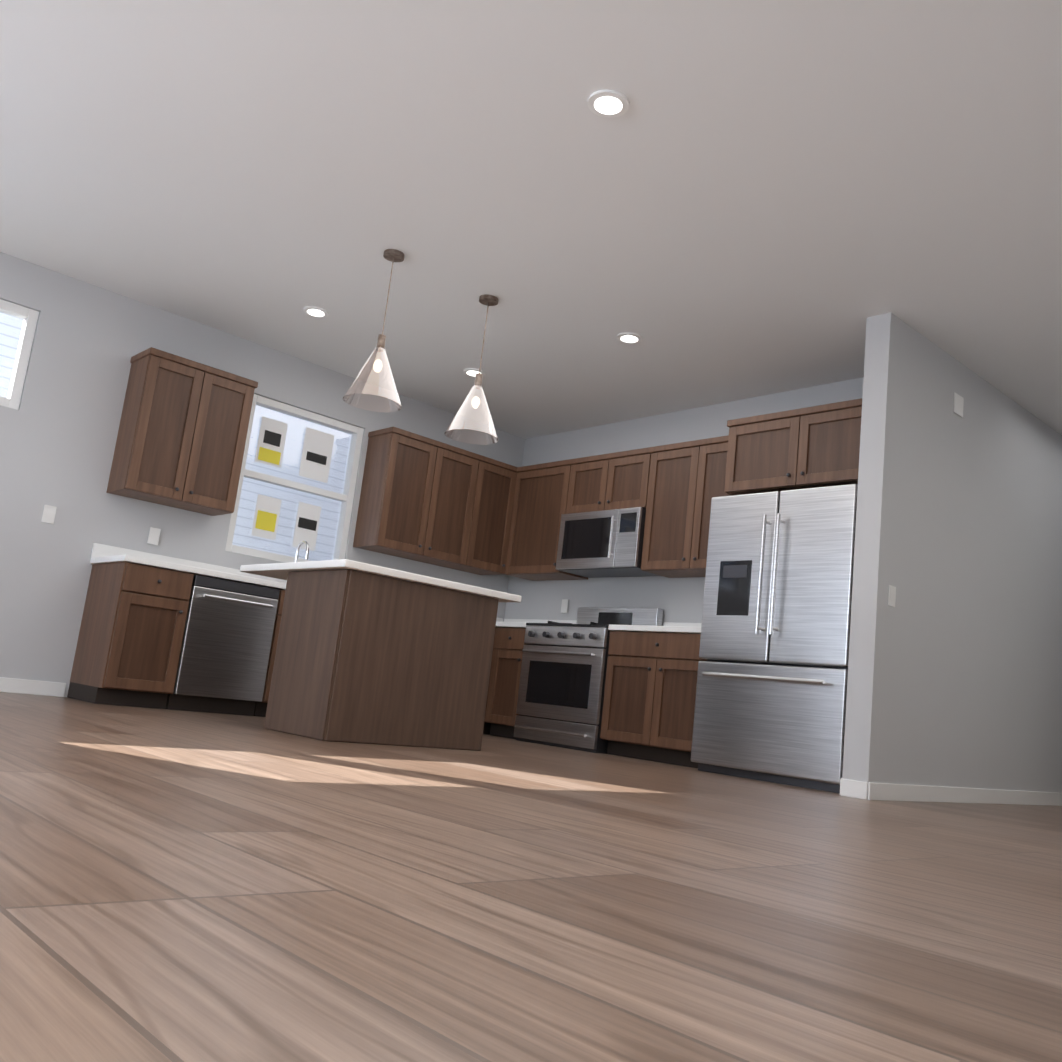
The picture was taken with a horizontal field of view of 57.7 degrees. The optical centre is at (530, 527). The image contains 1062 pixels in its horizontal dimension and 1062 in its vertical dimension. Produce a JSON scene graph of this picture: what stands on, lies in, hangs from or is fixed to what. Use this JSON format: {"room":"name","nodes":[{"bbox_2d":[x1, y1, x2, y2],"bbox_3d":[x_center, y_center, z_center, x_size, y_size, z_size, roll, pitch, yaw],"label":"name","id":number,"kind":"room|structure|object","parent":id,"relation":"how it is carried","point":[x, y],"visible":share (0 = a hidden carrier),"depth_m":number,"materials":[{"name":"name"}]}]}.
{"room":"kitchen","nodes":[
{"label":"kitchen","id":0,"kind":"room"},
{"bbox_2d":[0,252,524,696],"bbox_3d":[-3.238,-0.191,6.268,8.150,2.990,0.150,15,-13,-41],"label":"wall","id":1,"kind":"structure","parent":0,"point":[59,428],"depth_m":6.46,"materials":[{"name":"grey paint"}]},
{"bbox_2d":[0,299,38,409],"bbox_3d":[-4.025,-1.281,5.623,2.016,0.676,0.147,15,-13,-41],"label":"window","id":2,"kind":"structure","parent":1,"relation":"in","point":[28,316],"depth_m":6.22,"materials":[{"name":"white"}]},
{"bbox_2d":[0,677,65,696],"bbox_3d":[-4.590,0.627,4.850,4.290,0.090,0.012,15,-13,-41],"label":"baseboard","id":3,"kind":"structure","parent":1,"relation":"attached to","point":[9,685],"depth_m":6.12,"materials":[{"name":"white wood"}]},
{"bbox_2d":[41,505,56,523],"bbox_3d":[-3.129,-0.084,6.252,0.075,0.115,0.006,15,-13,-41],"label":"outlet","id":4,"kind":"object","parent":1,"relation":"attached to","point":[49,513],"depth_m":6.25,"materials":[{"name":"white plastic"}]},
{"bbox_2d":[147,527,160,544],"bbox_3d":[-2.616,0.062,6.682,0.075,0.115,0.006,15,-13,-41],"label":"outlet","id":5,"kind":"object","parent":1,"relation":"attached to","point":[154,533],"depth_m":6.68,"materials":[{"name":"white plastic"}]},
{"bbox_2d":[106,347,257,515],"bbox_3d":[-2.420,-0.640,6.710,0.760,0.965,0.348,15,-13,-41],"label":"upper cabinet","id":6,"kind":"object","parent":1,"relation":"attached to","point":[181,435],"depth_m":6.55,"materials":[{"name":"brown wood"}]},
{"bbox_2d":[225,394,363,562],"bbox_3d":[-1.847,-0.319,7.547,1.016,1.216,0.090,15,-13,-41],"label":"window","id":7,"kind":"structure","parent":1,"relation":"in","point":[316,455],"depth_m":7.55,"materials":[{"name":"white"}]},
{"bbox_2d":[91,543,502,622],"bbox_3d":[-1.592,0.518,7.610,3.650,0.100,0.020,15,-13,-41],"label":"backsplash","id":8,"kind":"structure","parent":1,"relation":"attached to","point":[98,549],"depth_m":6.70,"materials":[{"name":"white stone"}]},
{"bbox_2d":[353,426,474,570],"bbox_3d":[-0.916,-0.226,8.066,0.974,0.965,0.348,15,-13,-41],"label":"upper cabinet","id":9,"kind":"object","parent":1,"relation":"attached to","point":[413,501],"depth_m":7.84,"materials":[{"name":"brown wood"}]},
{"bbox_2d":[459,453,514,574],"bbox_3d":[-0.451,-0.103,8.455,0.530,0.965,0.394,15,-13,-41],"label":"upper cabinet","id":10,"kind":"object","parent":1,"relation":"attached to","point":[492,481],"depth_m":8.34,"materials":[{"name":"brown wood"}]},
{"bbox_2d":[0,692,1061,1061],"bbox_3d":[1.656,1.622,5.468,14.950,0.250,7.750,15,-13,-41],"label":"floor","id":11,"kind":"structure","parent":0,"point":[186,886],"depth_m":1.50,"materials":[{"name":"brown wood"}]},
{"bbox_2d":[67,563,193,708],"bbox_3d":[-2.601,0.704,6.259,0.445,0.878,0.618,15,-13,-41],"label":"base cabinet","id":12,"kind":"object","parent":11,"relation":"on","point":[128,649],"depth_m":6.06,"materials":[{"name":"brown wood"}]},
{"bbox_2d":[91,555,286,590],"bbox_3d":[-1.382,0.572,7.380,3.676,0.041,0.636,15,-13,-41],"label":"countertop","id":13,"kind":"structure","parent":12,"relation":"on","point":[202,571],"depth_m":6.30,"materials":[{"name":"white stone"}]},
{"bbox_2d":[294,541,308,561],"bbox_3d":[-1.767,0.278,7.216,0.128,0.379,0.188,15,-13,-41],"label":"sink faucet","id":14,"kind":"object","parent":13,"relation":"on","point":[306,552],"visible":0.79,"depth_m":7.26,"materials":[{"name":"silver metal"}]},
{"bbox_2d":[165,575,279,715],"bbox_3d":[-2.187,0.810,6.580,0.610,0.875,0.646,15,-13,-41],"label":"dishwasher","id":15,"kind":"object","parent":11,"relation":"on","point":[225,649],"visible":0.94,"depth_m":6.37,"materials":[{"name":"grey metal"}]},
{"bbox_2d":[254,587,284,716],"bbox_3d":[-1.638,0.970,7.127,0.962,0.878,0.618,15,-13,-41],"label":"base cabinet","id":16,"kind":"object","parent":11,"relation":"on","point":[260,707],"depth_m":6.61,"materials":[{"name":"brown wood"}]},
{"bbox_2d":[240,559,520,750],"bbox_3d":[-0.955,0.768,5.699,1.230,0.920,1.190,15,-13,-41],"label":"kitchen island","id":17,"kind":"object","parent":11,"relation":"on","point":[366,653],"visible":1,"depth_m":5.20,"materials":[{"name":"brown wood"}]},
{"bbox_2d":[483,623,525,738],"bbox_3d":[-0.016,1.296,7.917,0.692,0.878,0.426,15,-13,-41],"label":"base cabinet","id":18,"kind":"object","parent":11,"relation":"on","point":[504,680],"depth_m":7.77,"materials":[{"name":"brown wood"}]},
{"bbox_2d":[514,607,662,753],"bbox_3d":[0.420,1.136,7.444,0.692,1.120,0.862,15,-13,-41],"label":"range","id":19,"kind":"object","parent":11,"relation":"on","point":[562,685],"visible":0.75,"depth_m":7.24,"materials":[{"name":"grey metal"}]},
{"bbox_2d":[600,631,706,767],"bbox_3d":[1.065,1.218,6.799,0.617,0.878,0.931,15,-13,-41],"label":"base cabinet","id":20,"kind":"object","parent":11,"relation":"on","point":[651,680],"depth_m":6.63,"materials":[{"name":"brown wood"}]},
{"bbox_2d":[608,624,700,634],"bbox_3d":[1.110,0.765,6.875,0.636,0.041,0.931,15,-13,-41],"label":"countertop","id":21,"kind":"structure","parent":20,"relation":"on","point":[694,630],"depth_m":6.71,"materials":[{"name":"white stone"}]},
{"bbox_2d":[691,484,857,792],"bbox_3d":[1.693,0.703,6.061,0.828,1.765,1.040,15,-13,-41],"label":"refrigerator","id":22,"kind":"object","parent":11,"relation":"on","point":[771,692],"visible":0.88,"depth_m":5.79,"materials":[{"name":"grey metal"}]},
{"bbox_2d":[0,0,1061,438],"bbox_3d":[1.981,-1.239,5.983,14.950,0.120,7.750,15,-13,-41],"label":"ceiling","id":23,"kind":"structure","parent":0,"point":[744,198],"depth_m":4.62,"materials":[{"name":"white paint"}]},
{"bbox_2d":[303,306,328,317],"bbox_3d":[-1.461,-1.461,6.537,0.168,0.015,0.168,-2,-13,38],"label":"recessed light","id":24,"kind":"object","parent":23,"relation":"in","point":[314,311],"depth_m":6.52,"materials":[{"name":"white"}]},
{"bbox_2d":[343,249,403,411],"bbox_3d":[-0.836,-1.132,5.454,0.330,0.899,0.330,15,-13,-41],"label":"pendant light","id":25,"kind":"object","parent":23,"relation":"hanging from","point":[393,255],"visible":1,"depth_m":5.40,"materials":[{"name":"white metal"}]},
{"bbox_2d":[445,294,497,444],"bbox_3d":[-0.312,-0.988,5.927,0.330,0.899,0.330,15,-13,-41],"label":"pendant light","id":26,"kind":"object","parent":23,"relation":"hanging from","point":[488,300],"visible":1,"depth_m":5.87,"materials":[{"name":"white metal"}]},
{"bbox_2d":[463,368,484,376],"bbox_3d":[-0.437,-1.188,7.407,0.168,0.015,0.168,-2,-13,38],"label":"recessed light","id":27,"kind":"object","parent":23,"relation":"in","point":[472,372],"depth_m":7.37,"materials":[{"name":"white"}]},
{"bbox_2d":[588,89,628,117],"bbox_3d":[0.316,-1.727,3.932,0.168,0.015,0.168,6,-10,3],"label":"recessed light","id":28,"kind":"object","parent":23,"relation":"in","point":[608,103],"depth_m":3.92,"materials":[{"name":"white"}]},
{"bbox_2d":[617,332,641,343],"bbox_3d":[0.651,-1.251,6.371,0.168,0.015,0.168,-2,-13,38],"label":"recessed light","id":29,"kind":"object","parent":23,"relation":"in","point":[626,337],"depth_m":6.35,"materials":[{"name":"white"}]},
{"bbox_2d":[504,377,863,625],"bbox_3d":[1.115,0.532,7.537,0.140,2.990,4.100,15,-13,-41],"label":"wall","id":30,"kind":"structure","parent":0,"point":[678,600],"depth_m":7.87,"materials":[{"name":"grey paint"}]},
{"bbox_2d":[503,459,587,580],"bbox_3d":[0.155,-0.051,8.360,0.403,0.965,0.696,15,-13,-41],"label":"upper cabinet","id":31,"kind":"object","parent":30,"relation":"attached to","point":[539,501],"depth_m":8.27,"materials":[{"name":"brown wood"}]},
{"bbox_2d":[561,599,567,612],"bbox_3d":[0.288,0.676,8.263,0.006,0.115,0.075,15,-13,-41],"label":"outlet","id":32,"kind":"object","parent":30,"relation":"attached to","point":[564,606],"depth_m":8.26,"materials":[{"name":"white plastic"}]},
{"bbox_2d":[503,619,701,626],"bbox_3d":[0.705,0.809,7.779,0.020,0.100,2.811,15,-13,-41],"label":"backsplash","id":33,"kind":"structure","parent":30,"relation":"attached to","point":[505,620],"depth_m":8.17,"materials":[{"name":"white stone"}]},
{"bbox_2d":[567,447,650,513],"bbox_3d":[0.735,-0.328,7.844,0.348,0.475,0.869,15,-13,-41],"label":"upper cabinet","id":34,"kind":"object","parent":30,"relation":"attached to","point":[617,480],"depth_m":7.71,"materials":[{"name":"brown wood"}]},
{"bbox_2d":[556,507,659,577],"bbox_3d":[0.645,0.129,7.727,0.444,0.470,0.862,15,-13,-41],"label":"over-the-range microwave","id":35,"kind":"object","parent":34,"relation":"attached to","point":[601,544],"visible":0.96,"depth_m":7.58,"materials":[{"name":"grey metal"}]},
{"bbox_2d":[641,436,726,577],"bbox_3d":[1.320,-0.138,7.137,0.348,0.965,0.931,15,-13,-41],"label":"upper cabinet","id":36,"kind":"object","parent":30,"relation":"attached to","point":[683,479],"depth_m":7.13,"materials":[{"name":"brown wood"}]},
{"bbox_2d":[719,398,861,495],"bbox_3d":[1.931,-0.449,6.333,0.638,0.505,1.101,15,-13,-41],"label":"upper cabinet","id":37,"kind":"object","parent":30,"relation":"attached to","point":[814,446],"depth_m":6.15,"materials":[{"name":"brown wood"}]},
{"bbox_2d":[842,312,1061,799],"bbox_3d":[3.292,0.619,6.644,3.930,2.990,0.150,15,-13,-41],"label":"wall","id":38,"kind":"structure","parent":0,"point":[955,668],"depth_m":5.91,"materials":[{"name":"grey paint"}]},
{"bbox_2d":[888,585,895,606],"bbox_3d":[2.017,0.384,5.378,0.075,0.115,0.006,15,-13,-41],"label":"light switch","id":39,"kind":"object","parent":38,"relation":"attached to","point":[892,589],"depth_m":5.37,"materials":[{"name":"white plastic"}]},
{"bbox_2d":[953,392,963,416],"bbox_3d":[2.712,-0.776,6.105,0.130,0.130,0.006,15,-13,-41],"label":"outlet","id":40,"kind":"object","parent":38,"relation":"attached to","point":[958,400],"depth_m":6.10,"materials":[{"name":"white plastic"}]},
{"bbox_2d":[860,781,1061,805],"bbox_3d":[3.208,1.787,6.370,3.942,0.090,0.015,15,-13,-41],"label":"baseboard","id":41,"kind":"structure","parent":38,"relation":"attached to","point":[884,791],"depth_m":5.74,"materials":[{"name":"white wood"}]},
{"label":"outside","id":42,"kind":"structure","parent":0,"visible":0},
{"bbox_3d":[-14.034,3.543,23.313,80.000,0.020,39.800,15,-13,-41],"label":"ground","id":43,"kind":"structure","parent":42,"visible":0},
{"bbox_2d":[0,312,351,560],"bbox_3d":[-3.508,-0.970,11.799,13.600,7.100,0.650,15,-13,-41],"label":"neighbouring house","id":44,"kind":"structure","parent":43,"relation":"on","point":[5,366],"depth_m":12.04,"materials":[{"name":"white"}]}
]}

